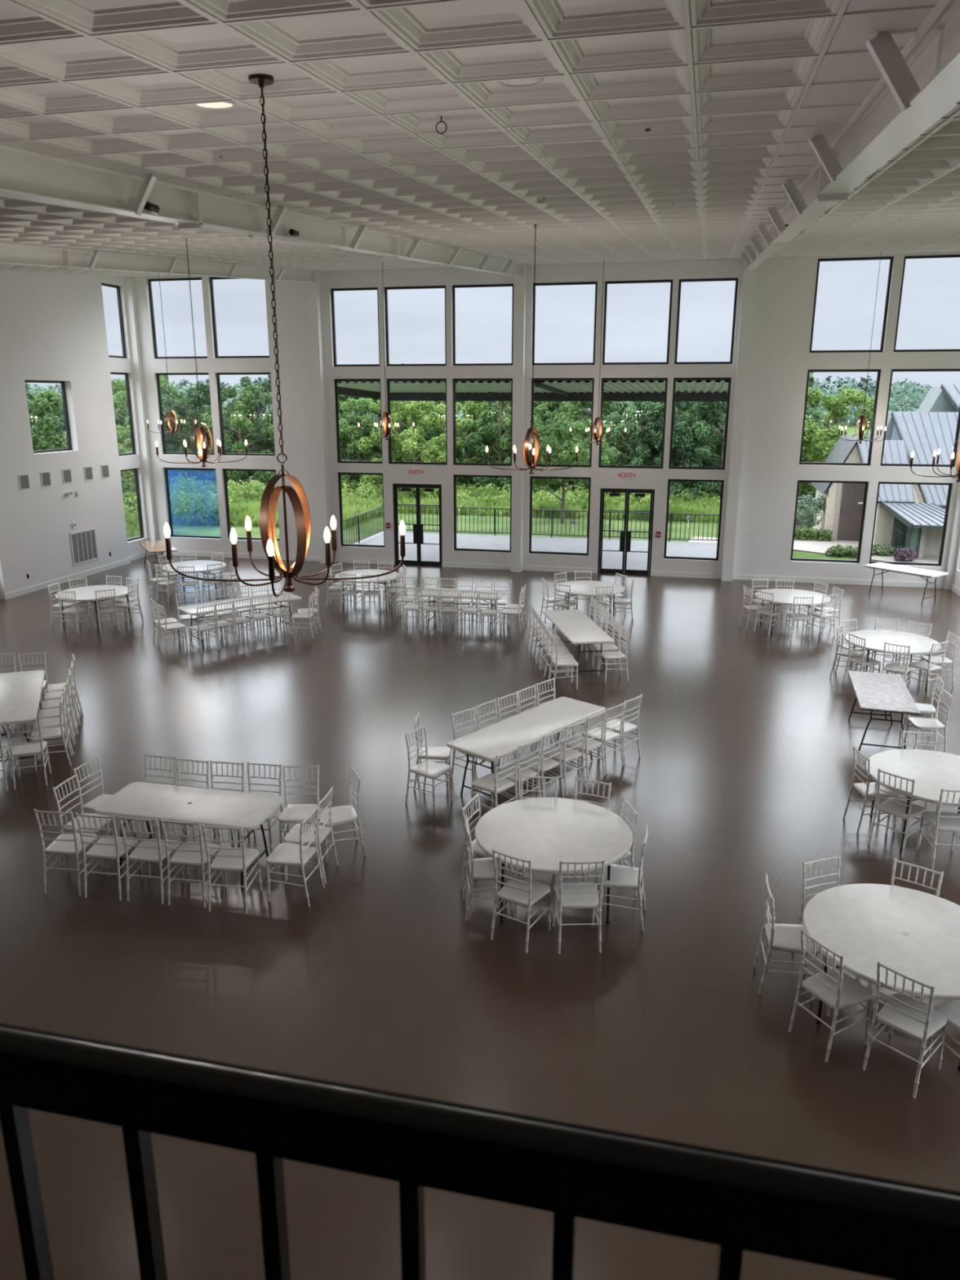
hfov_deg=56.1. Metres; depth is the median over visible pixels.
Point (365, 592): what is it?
chair
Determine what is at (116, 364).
wall
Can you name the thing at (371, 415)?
deciduous tree
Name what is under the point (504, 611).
chair
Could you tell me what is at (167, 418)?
chandelier
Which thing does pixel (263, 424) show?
deciduous tree
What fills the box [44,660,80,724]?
chair
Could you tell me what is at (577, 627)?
banquet table
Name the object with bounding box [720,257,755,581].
column
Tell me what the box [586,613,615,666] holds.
chair
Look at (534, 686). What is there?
chair
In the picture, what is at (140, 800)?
banquet table
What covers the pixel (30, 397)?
deciduous tree
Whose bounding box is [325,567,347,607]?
chair
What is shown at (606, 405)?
deciduous tree
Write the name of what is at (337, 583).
chair
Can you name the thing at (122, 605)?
chair
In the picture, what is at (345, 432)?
deciduous tree
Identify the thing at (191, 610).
banquet table
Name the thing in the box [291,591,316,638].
chair
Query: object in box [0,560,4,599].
wall
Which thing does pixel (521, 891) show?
chair
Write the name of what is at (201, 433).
chandelier
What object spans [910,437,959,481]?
chandelier
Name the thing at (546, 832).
round table
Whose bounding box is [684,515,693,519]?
hood
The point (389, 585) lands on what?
chair
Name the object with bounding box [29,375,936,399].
ridge
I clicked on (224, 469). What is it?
window
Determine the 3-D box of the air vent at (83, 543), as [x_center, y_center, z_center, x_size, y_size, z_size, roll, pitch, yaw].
[-11.065,-2.619,25.174,0.020,0.900,1.100,3,15,12]
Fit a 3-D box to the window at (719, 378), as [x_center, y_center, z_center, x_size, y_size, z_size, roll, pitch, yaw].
[5.917,-5.827,24.274,1.490,2.400,0.070,3,15,12]
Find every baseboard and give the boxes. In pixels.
[4,551,151,599]
[158,551,944,588]
[951,584,959,595]
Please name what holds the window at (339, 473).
in the wall at (780, 357)
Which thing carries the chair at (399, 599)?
on the floor at (743, 773)
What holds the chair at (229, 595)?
on the floor at (743, 773)
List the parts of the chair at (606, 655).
leg, leg, seat, leg, backrest, leg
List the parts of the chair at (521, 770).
seat, leg, rail, rail, rail, rail, leg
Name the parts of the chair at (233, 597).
backrest, seat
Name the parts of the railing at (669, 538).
post, post, rail, rail, post, post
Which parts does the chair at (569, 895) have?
leg, leg, seat, rail, rail, rail, rail, leg, leg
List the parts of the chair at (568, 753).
seat, leg, rail, rail, rail, rail, leg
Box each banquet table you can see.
[0,669,44,765]
[94,782,283,888]
[177,591,301,647]
[417,587,506,630]
[446,696,605,804]
[542,609,614,678]
[863,562,948,604]
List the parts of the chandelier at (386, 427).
power cord, chain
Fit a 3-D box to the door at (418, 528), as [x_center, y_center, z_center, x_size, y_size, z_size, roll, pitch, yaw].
[-1.827,-3.422,26.731,1.500,2.420,0.130,3,15,12]
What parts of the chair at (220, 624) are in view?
leg, seat, backrest, leg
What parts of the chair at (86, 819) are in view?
leg, rail, rail, rail, rail, leg, seat, leg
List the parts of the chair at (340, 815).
leg, seat, leg, rail, rail, leg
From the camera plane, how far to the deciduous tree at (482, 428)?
45.91 m
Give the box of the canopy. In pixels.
[337,379,728,401]
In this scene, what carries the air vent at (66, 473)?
in the wall at (52, 326)
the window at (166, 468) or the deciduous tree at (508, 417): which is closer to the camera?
the window at (166, 468)
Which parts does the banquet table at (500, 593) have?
leg, leg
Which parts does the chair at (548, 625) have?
leg, backrest, seat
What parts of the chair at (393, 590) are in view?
seat, leg, backrest, leg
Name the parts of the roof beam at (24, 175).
splice plate, splice plate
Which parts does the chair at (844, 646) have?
leg, backrest, seat, leg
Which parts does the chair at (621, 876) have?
leg, seat, leg, leg, rail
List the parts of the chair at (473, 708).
leg, rail, rail, rail, rail, seat, leg, leg, leg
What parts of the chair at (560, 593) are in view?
leg, backrest, seat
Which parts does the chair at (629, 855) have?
leg, leg, seat, rail, rail, leg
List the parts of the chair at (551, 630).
leg, backrest, seat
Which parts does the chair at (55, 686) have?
seat, leg, leg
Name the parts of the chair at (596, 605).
leg, backrest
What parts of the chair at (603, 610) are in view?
leg, backrest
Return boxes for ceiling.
[0,0,959,277]
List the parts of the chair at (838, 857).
leg, rail, rail, rail, rail, leg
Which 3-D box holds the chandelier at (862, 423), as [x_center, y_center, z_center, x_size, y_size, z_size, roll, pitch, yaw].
[9.414,-7.018,21.692,1.014,4.463,1.014,5,16,17]
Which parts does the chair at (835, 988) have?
leg, rail, rail, rail, rail, leg, leg, seat, leg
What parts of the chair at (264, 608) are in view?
backrest, seat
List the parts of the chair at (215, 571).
seat, backrest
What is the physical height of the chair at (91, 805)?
0.921 m
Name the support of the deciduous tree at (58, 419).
on the ground
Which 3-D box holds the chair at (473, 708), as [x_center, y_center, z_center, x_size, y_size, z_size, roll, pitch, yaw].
[-0.089,1.397,11.759,0.410,0.921,0.460,-14,20,-41]
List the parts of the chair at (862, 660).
leg, backrest, leg, seat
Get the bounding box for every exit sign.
[408,468,423,475]
[617,471,635,478]
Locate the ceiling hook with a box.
[435,115,447,133]
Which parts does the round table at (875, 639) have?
leg, leg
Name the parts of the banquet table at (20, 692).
leg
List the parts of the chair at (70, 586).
backrest, leg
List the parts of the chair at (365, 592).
leg, backrest, seat, leg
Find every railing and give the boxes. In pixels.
[342,506,383,543]
[397,505,719,541]
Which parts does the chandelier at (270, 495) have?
bulb, arm, bulb, bulb, arm, arm, bulb, chain, power cord, arm, rod, arm, arm, bulb, bulb, arm, bulb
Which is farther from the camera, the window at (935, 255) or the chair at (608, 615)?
the window at (935, 255)
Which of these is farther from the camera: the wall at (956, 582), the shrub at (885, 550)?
the shrub at (885, 550)
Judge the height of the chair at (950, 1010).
0.921 m
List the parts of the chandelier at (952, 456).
arm, arm, arm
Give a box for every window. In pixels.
[24,379,71,453]
[101,282,126,358]
[110,372,135,456]
[120,467,143,542]
[147,277,207,358]
[155,373,214,454]
[164,467,221,538]
[209,276,269,358]
[216,372,275,456]
[223,468,279,541]
[330,287,380,366]
[334,378,382,463]
[337,472,384,547]
[384,285,446,366]
[386,378,447,464]
[452,284,513,365]
[453,377,512,466]
[453,474,511,552]
[528,475,591,555]
[530,377,594,466]
[532,281,597,364]
[598,377,667,468]
[602,279,673,364]
[663,479,724,560]
[668,377,731,469]
[674,277,737,364]
[790,480,868,563]
[799,368,880,466]
[809,256,893,352]
[869,481,952,566]
[880,368,959,466]
[893,254,959,351]
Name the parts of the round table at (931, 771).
leg, leg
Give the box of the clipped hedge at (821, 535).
[794,528,832,541]
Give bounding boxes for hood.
[570,519,577,523]
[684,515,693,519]
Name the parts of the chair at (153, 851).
leg, rail, rail, rail, rail, leg, seat, leg, leg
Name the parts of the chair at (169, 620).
leg, backrest, leg, seat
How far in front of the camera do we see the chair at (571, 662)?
15.51 m
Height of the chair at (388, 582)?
0.921 m
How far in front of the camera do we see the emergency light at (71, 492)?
24.34 m
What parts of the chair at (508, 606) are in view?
seat, leg, leg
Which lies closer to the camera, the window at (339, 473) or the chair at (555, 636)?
the chair at (555, 636)
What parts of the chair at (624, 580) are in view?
seat, backrest, leg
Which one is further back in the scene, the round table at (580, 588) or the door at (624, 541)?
the door at (624, 541)
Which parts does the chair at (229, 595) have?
backrest, seat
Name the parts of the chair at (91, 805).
rail, rail, rail, rail, seat, leg, leg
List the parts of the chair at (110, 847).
leg, rail, rail, rail, rail, leg, seat, leg, leg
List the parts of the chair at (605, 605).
leg, seat, backrest, leg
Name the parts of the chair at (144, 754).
leg, leg, rail, rail, rail, leg, rail, leg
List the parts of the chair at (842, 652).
leg, leg, backrest, seat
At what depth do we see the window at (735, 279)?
23.55 m
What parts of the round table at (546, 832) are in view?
leg, leg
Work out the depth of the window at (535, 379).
24.98 m
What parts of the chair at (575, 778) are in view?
leg, rail, rail, rail, leg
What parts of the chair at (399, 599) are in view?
leg, leg, seat, backrest, leg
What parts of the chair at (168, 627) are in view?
leg, backrest, leg, seat, leg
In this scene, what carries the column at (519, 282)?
attached to the wall at (780, 357)
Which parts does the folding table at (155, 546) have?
leg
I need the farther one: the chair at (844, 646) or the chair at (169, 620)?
the chair at (169, 620)
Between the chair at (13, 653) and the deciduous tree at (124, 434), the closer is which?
the chair at (13, 653)
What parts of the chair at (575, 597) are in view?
backrest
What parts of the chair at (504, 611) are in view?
leg, seat, leg, backrest, leg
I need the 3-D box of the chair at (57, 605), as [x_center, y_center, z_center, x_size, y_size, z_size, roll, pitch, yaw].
[-9.176,-0.791,19.834,0.460,0.921,0.410,2,15,9]
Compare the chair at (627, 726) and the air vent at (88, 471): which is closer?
the chair at (627, 726)
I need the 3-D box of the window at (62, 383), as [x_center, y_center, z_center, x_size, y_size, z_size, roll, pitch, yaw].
[-11.449,-5.878,23.681,0.070,1.830,1.770,3,15,12]
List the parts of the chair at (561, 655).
leg, backrest, seat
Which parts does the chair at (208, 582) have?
leg, seat, backrest, leg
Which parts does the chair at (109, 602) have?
backrest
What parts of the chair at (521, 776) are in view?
leg, rail, rail, leg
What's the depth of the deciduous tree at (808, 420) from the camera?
42.52 m
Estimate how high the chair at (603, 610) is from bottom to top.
0.921 m
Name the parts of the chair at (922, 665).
leg, seat, leg, backrest, leg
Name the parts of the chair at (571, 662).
leg, backrest, leg, seat, leg, leg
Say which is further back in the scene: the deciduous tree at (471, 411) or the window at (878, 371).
the deciduous tree at (471, 411)
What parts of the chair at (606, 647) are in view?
leg, leg, seat, leg, backrest, leg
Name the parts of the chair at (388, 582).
backrest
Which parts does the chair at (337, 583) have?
backrest, seat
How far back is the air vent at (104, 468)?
25.87 m
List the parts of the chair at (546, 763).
seat, leg, rail, rail, rail, leg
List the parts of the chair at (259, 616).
leg, seat, backrest, leg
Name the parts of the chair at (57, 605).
leg, backrest, seat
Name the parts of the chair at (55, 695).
seat, leg, leg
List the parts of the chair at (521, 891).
leg, rail, rail, rail, rail, leg, seat, leg, leg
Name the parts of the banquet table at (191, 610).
leg, leg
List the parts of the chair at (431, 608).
leg, backrest, seat, leg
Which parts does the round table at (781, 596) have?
leg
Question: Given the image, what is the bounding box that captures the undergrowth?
[123,472,719,536]
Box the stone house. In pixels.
[810,383,959,558]
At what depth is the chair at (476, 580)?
20.18 m
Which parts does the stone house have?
door panel, rake trim, door frame dark, clerestory glass, eave trim, rake trim, glazed door, rake trim, door frame dark, door frame dark, eave trim, eave trim, rake trim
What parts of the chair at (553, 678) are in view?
leg, rail, leg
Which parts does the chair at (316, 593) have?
seat, backrest, leg, leg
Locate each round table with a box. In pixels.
[55,584,131,631]
[162,560,226,597]
[334,568,399,609]
[475,797,632,924]
[555,580,624,623]
[755,588,831,635]
[802,883,959,1071]
[844,629,941,689]
[866,749,959,852]
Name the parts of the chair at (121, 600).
seat, backrest, leg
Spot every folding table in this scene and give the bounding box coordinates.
[138,540,178,577]
[847,671,920,751]
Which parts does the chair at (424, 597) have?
seat, backrest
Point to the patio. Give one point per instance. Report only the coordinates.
(611, 559)
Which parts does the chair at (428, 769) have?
leg, rail, rail, rail, rail, leg, seat, leg, leg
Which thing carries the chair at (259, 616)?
on the floor at (743, 773)
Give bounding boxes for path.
[688,537,717,542]
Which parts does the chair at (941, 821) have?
leg, leg, seat, rail, rail, rail, rail, leg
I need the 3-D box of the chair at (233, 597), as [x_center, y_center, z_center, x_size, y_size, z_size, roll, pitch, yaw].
[-5.097,-0.694,19.489,0.410,0.921,0.460,-11,19,-36]
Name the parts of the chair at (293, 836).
seat, leg, rail, rail, rail, leg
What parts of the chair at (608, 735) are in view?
seat, leg, rail, leg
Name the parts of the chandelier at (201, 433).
arm, chain, power cord, rod, arm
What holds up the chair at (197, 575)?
on the floor at (743, 773)
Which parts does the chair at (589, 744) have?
seat, leg, rail, rail, leg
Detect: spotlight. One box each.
[143,201,159,214]
[288,228,299,238]
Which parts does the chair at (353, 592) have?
leg, backrest, seat, leg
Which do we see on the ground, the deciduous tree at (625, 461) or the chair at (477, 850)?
the deciduous tree at (625, 461)
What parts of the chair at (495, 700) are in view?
leg, rail, rail, rail, leg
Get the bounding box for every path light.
[570,519,577,531]
[684,515,693,528]
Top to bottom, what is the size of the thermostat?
0.120 m
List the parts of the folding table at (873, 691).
leg, leg, leg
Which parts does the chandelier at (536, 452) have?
arm, rod, power cord, chain, arm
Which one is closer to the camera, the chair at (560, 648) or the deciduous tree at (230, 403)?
the chair at (560, 648)
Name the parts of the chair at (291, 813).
leg, leg, seat, rail, rail, rail, rail, leg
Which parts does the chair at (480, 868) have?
leg, rail, leg, seat, leg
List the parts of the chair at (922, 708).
seat, leg, leg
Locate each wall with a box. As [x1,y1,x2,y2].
[0,270,128,593]
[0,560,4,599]
[100,275,148,556]
[133,251,959,582]
[952,535,959,589]
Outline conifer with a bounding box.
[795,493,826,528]
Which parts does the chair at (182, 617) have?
leg, backrest, seat, leg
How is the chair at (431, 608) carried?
on the floor at (743, 773)
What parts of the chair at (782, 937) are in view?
leg, leg, rail, rail, rail, seat, leg, leg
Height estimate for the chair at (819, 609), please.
0.921 m
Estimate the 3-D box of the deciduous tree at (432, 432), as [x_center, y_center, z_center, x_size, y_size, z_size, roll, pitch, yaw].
[-1.911,-11.273,51.030,4.753,6.081,4.481,-8,17,-26]
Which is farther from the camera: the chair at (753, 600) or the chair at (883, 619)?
the chair at (753, 600)
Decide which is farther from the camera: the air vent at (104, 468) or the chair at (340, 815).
the air vent at (104, 468)
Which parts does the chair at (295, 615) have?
leg, seat, leg, backrest, leg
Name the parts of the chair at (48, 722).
seat, leg, leg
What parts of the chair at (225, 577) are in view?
seat, leg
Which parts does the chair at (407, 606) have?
leg, backrest, seat, leg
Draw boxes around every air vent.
[17,473,31,490]
[40,471,52,487]
[61,467,72,484]
[69,527,98,565]
[83,465,93,481]
[100,463,110,479]
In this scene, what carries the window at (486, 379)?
in the wall at (780, 357)
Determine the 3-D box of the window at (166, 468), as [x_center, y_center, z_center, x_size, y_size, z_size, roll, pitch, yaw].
[-8.960,-4.298,28.222,1.810,2.180,0.070,3,15,12]
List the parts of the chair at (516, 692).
leg, rail, leg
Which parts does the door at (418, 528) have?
lock plate, lock plate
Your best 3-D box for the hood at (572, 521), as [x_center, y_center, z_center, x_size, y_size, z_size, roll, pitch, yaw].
[3.625,-4.591,34.773,0.340,0.140,0.340,3,15,12]
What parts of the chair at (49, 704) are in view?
seat, leg, leg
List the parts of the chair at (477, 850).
leg, rail, rail, rail, leg, seat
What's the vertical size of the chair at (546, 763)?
0.921 m
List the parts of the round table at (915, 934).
leg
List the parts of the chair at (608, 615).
leg, leg, backrest, leg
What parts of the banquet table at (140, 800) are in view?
leg, leg, leg, leg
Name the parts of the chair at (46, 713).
seat, leg, leg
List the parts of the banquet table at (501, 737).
leg, leg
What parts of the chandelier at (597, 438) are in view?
power cord, chain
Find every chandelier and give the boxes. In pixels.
[146,273,196,435]
[155,238,247,466]
[163,73,405,597]
[358,262,414,439]
[485,224,577,474]
[569,257,626,444]
[838,252,886,443]
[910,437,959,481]
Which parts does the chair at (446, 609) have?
leg, backrest, seat, leg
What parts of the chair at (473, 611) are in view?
leg, backrest, seat, leg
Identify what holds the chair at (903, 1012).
on the floor at (743, 773)
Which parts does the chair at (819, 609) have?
seat, leg, backrest, leg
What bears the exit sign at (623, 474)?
attached to the wall at (780, 357)
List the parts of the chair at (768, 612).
leg, backrest, seat, leg, leg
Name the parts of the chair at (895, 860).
leg, rail, rail, leg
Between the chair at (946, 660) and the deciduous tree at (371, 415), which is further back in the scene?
the deciduous tree at (371, 415)
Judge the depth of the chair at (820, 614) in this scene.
18.90 m
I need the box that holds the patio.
[354,531,717,572]
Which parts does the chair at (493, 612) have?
leg, backrest, seat, leg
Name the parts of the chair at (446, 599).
seat, backrest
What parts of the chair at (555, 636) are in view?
leg, backrest, seat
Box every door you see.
[392,483,442,566]
[597,488,654,575]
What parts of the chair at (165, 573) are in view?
backrest, seat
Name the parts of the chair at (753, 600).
backrest, seat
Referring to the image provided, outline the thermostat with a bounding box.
[71,522,76,527]
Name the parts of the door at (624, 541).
lock plate, lock plate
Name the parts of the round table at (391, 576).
leg, leg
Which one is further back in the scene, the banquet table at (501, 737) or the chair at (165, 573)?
the chair at (165, 573)
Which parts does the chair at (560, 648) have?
leg, backrest, seat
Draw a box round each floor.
[0,554,959,1279]
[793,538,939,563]
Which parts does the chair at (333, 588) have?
leg, leg, seat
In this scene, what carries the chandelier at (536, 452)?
hanging from the ceiling
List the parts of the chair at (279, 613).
leg, seat, backrest, leg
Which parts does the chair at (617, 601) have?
seat, leg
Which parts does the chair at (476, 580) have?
leg, seat, backrest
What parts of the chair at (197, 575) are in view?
backrest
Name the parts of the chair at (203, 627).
leg, leg, seat, backrest, leg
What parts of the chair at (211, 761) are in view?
leg, rail, rail, rail, rail, leg, leg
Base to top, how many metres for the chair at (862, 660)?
0.921 m
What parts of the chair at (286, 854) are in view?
leg, leg, seat, leg, rail, rail, rail, rail, leg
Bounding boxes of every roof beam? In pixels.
[0,144,523,276]
[0,242,315,282]
[740,0,959,270]
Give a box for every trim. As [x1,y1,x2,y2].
[124,277,158,555]
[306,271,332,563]
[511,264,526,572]
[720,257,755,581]
[943,481,959,590]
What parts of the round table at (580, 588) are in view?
leg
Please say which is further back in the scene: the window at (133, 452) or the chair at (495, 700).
the window at (133, 452)
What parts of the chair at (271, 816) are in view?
leg, leg, rail, rail, rail, rail, leg, seat, leg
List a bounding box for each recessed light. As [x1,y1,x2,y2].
[192,101,236,110]
[497,77,542,87]
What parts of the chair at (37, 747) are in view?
leg, leg, rail, rail, rail, rail, seat, leg, leg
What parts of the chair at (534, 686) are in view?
leg, rail, leg, leg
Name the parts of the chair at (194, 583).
leg, backrest, seat, leg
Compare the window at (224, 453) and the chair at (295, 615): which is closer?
the chair at (295, 615)
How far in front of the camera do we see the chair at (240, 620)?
18.41 m
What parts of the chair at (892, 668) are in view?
leg, backrest, seat, leg, leg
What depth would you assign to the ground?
35.73 m
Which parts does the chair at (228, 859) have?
leg, rail, rail, rail, leg, rail, seat, leg, leg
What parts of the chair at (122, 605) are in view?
seat, leg, backrest, leg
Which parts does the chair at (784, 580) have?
backrest, leg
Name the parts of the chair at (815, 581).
seat, leg, backrest, leg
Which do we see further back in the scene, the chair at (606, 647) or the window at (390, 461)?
the window at (390, 461)
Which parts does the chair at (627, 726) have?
seat, leg, rail, leg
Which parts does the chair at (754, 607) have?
leg, backrest, leg, seat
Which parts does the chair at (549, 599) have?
leg, backrest, leg, seat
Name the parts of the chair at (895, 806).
leg, leg, rail, rail, rail, rail, seat, leg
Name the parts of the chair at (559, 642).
leg, backrest, seat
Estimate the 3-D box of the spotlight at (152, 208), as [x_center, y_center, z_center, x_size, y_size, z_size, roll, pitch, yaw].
[-2.836,-3.726,7.767,0.067,0.085,0.140,3,15,12]
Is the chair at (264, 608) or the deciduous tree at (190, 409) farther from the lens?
the deciduous tree at (190, 409)
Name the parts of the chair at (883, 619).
leg, backrest, leg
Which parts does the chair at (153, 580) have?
leg, leg, seat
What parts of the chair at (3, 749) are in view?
leg, seat, leg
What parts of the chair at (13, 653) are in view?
leg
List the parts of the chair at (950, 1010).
leg, seat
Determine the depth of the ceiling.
5.71 m
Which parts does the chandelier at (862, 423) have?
chain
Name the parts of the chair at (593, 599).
leg, backrest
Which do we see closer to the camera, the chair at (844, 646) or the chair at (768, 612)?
the chair at (844, 646)
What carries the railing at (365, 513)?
on the patio
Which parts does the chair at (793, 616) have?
leg, leg, seat, backrest, leg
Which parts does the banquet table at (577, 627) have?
leg, leg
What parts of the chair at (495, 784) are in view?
leg, leg, seat, leg, rail, rail, rail, rail, leg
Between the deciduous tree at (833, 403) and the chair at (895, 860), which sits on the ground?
the deciduous tree at (833, 403)
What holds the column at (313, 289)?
attached to the wall at (780, 357)
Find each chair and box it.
[0,652,16,673]
[0,733,13,791]
[4,717,51,789]
[17,652,48,701]
[30,693,72,770]
[33,808,102,896]
[34,684,75,759]
[37,675,76,743]
[40,668,79,733]
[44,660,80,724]
[47,582,79,626]
[47,653,83,715]
[52,773,114,870]
[56,590,89,633]
[68,577,96,621]
[73,755,136,836]
[75,812,142,900]
[93,588,119,632]
[98,575,125,617]
[114,582,143,626]
[115,577,143,622]
[118,815,184,904]
[130,753,183,839]
[146,560,169,599]
[150,597,179,645]
[154,564,182,602]
[155,602,187,651]
[158,555,183,592]
[160,818,223,907]
[163,757,215,842]
[175,591,200,640]
[177,565,199,603]
[180,551,199,582]
[188,604,218,653]
[195,589,222,637]
[200,760,249,848]
[201,562,225,600]
[201,824,262,913]
[203,551,226,589]
[207,600,236,648]
[211,586,239,634]
[217,558,241,596]
[218,567,239,593]
[226,597,254,644]
[231,585,258,631]
[236,761,286,853]
[245,594,272,640]
[250,585,277,629]
[266,581,292,626]
[266,591,292,636]
[266,804,324,906]
[278,764,319,857]
[283,786,338,884]
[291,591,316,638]
[297,586,321,633]
[319,764,365,862]
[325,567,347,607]
[330,562,355,600]
[339,573,362,613]
[353,560,370,599]
[361,574,381,613]
[373,560,394,599]
[382,569,407,611]
[386,564,408,604]
[395,576,417,620]
[400,586,423,629]
[404,724,452,811]
[413,711,450,791]
[417,577,438,620]
[420,588,444,631]
[433,577,455,622]
[440,589,462,631]
[451,706,495,788]
[452,578,473,622]
[459,590,482,633]
[459,792,514,898]
[462,815,512,920]
[470,746,519,817]
[471,578,493,623]
[474,698,517,769]
[478,591,500,635]
[490,848,551,952]
[491,578,511,622]
[493,736,542,806]
[497,691,537,754]
[500,588,524,634]
[502,583,526,628]
[515,684,556,754]
[517,727,564,797]
[518,774,557,870]
[526,601,553,651]
[529,606,556,657]
[533,611,560,662]
[536,616,564,669]
[536,677,574,745]
[539,622,568,674]
[540,577,564,620]
[540,719,586,795]
[543,626,573,683]
[547,633,578,690]
[552,571,577,609]
[552,859,604,953]
[553,583,577,610]
[561,709,606,784]
[573,570,593,612]
[573,776,611,809]
[575,601,603,646]
[580,701,625,773]
[581,606,608,657]
[582,796,638,896]
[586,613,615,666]
[588,585,613,626]
[588,595,596,622]
[591,619,622,673]
[596,823,648,931]
[598,626,630,682]
[599,693,642,764]
[600,572,626,613]
[613,578,634,622]
[738,585,766,630]
[751,578,773,622]
[753,590,782,635]
[753,873,819,998]
[774,578,795,622]
[784,596,813,639]
[787,928,871,1062]
[796,581,828,624]
[797,854,840,924]
[805,593,838,638]
[812,586,844,631]
[830,623,863,676]
[833,618,867,670]
[842,632,880,683]
[843,746,898,832]
[862,960,947,1097]
[867,768,924,857]
[871,617,899,669]
[881,641,912,691]
[890,857,943,897]
[897,620,932,677]
[900,674,944,742]
[901,729,937,811]
[905,640,948,696]
[905,687,953,752]
[915,787,959,868]
[918,631,959,687]
[924,1000,959,1058]
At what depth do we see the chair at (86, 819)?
9.64 m
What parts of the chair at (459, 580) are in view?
seat, backrest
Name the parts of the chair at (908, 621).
leg, backrest, leg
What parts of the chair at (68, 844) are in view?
leg, rail, rail, rail, rail, leg, seat, leg, leg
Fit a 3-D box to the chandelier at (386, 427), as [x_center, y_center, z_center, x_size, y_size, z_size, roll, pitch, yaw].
[-2.354,-7.090,22.186,1.014,4.220,1.014,10,18,32]
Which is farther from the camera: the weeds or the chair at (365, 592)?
the weeds
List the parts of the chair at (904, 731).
leg, rail, rail, leg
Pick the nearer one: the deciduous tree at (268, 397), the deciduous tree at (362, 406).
the deciduous tree at (362, 406)
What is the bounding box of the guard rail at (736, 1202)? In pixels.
[0,1022,959,1279]
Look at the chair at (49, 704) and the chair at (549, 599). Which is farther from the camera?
the chair at (549, 599)
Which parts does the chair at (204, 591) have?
backrest, seat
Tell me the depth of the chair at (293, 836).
9.37 m
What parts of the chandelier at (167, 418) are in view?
chain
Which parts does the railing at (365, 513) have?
post, rail, rail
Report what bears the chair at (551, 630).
on the floor at (743, 773)
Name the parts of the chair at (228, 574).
seat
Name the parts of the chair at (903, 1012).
leg, leg, rail, rail, rail, rail, seat, leg, leg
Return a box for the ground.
[126,422,885,561]
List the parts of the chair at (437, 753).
leg, leg, seat, leg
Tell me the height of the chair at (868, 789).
0.921 m
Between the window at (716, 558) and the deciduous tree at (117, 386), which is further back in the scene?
the deciduous tree at (117, 386)
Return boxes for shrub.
[795,519,803,533]
[825,544,857,557]
[871,543,895,555]
[893,546,916,561]
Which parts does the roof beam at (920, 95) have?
splice plate, splice plate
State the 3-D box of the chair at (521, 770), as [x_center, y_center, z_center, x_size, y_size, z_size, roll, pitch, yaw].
[0.468,1.611,10.969,0.460,0.921,0.410,14,21,42]
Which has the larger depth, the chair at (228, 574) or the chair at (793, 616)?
the chair at (228, 574)
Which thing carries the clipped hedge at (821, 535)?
on the ground
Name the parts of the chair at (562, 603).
leg, backrest, seat, leg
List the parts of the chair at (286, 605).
backrest, seat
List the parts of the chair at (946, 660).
seat, leg, backrest, leg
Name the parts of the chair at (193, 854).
leg, rail, rail, rail, rail, leg, seat, leg, leg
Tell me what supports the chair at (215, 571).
on the floor at (743, 773)
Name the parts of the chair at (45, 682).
leg, rail, rail, rail, leg, seat, leg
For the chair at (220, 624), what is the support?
on the floor at (743, 773)
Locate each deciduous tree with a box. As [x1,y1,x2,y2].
[25,382,35,432]
[26,390,44,438]
[26,390,67,450]
[27,399,42,438]
[44,394,123,444]
[111,377,184,475]
[112,374,187,424]
[112,390,169,474]
[115,424,135,483]
[115,429,137,517]
[161,382,239,486]
[165,395,213,471]
[185,382,252,451]
[197,385,275,485]
[226,391,275,481]
[231,374,275,476]
[337,394,358,461]
[338,396,373,459]
[338,397,400,490]
[338,422,352,488]
[341,362,431,460]
[342,397,427,482]
[357,399,431,490]
[368,400,457,498]
[403,400,476,481]
[433,400,497,455]
[438,400,505,489]
[456,400,546,493]
[463,400,537,493]
[490,400,553,484]
[497,400,570,491]
[532,419,620,523]
[533,400,605,492]
[541,400,620,492]
[551,400,631,483]
[601,401,680,497]
[617,410,682,465]
[627,401,723,497]
[653,401,721,457]
[673,401,725,493]
[676,401,727,500]
[721,380,824,462]
[797,386,875,506]
[798,413,818,505]
[798,439,826,495]
[808,372,831,453]
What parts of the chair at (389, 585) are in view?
seat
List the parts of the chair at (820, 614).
seat, leg, backrest, leg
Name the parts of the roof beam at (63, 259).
splice plate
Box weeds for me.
[128,480,813,528]
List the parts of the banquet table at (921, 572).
leg, leg, rail, leg, leg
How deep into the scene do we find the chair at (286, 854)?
8.94 m
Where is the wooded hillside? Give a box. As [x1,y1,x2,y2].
[26,380,929,486]
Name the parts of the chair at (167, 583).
leg, backrest, leg, seat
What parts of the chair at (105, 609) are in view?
leg, leg, seat, backrest, leg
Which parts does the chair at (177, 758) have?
leg, rail, rail, rail, leg, leg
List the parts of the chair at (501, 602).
seat, backrest, leg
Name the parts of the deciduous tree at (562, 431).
crown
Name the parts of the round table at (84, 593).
leg, leg, leg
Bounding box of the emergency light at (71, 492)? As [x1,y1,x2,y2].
[65,491,73,495]
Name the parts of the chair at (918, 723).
leg, leg, seat, leg, rail, leg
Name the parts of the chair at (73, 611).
leg, backrest, seat, leg, leg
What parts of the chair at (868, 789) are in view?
leg, rail, rail, rail, rail, leg, seat, leg, leg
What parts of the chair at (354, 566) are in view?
backrest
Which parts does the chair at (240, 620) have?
leg, seat, backrest, leg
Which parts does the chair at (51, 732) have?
leg, seat, leg, leg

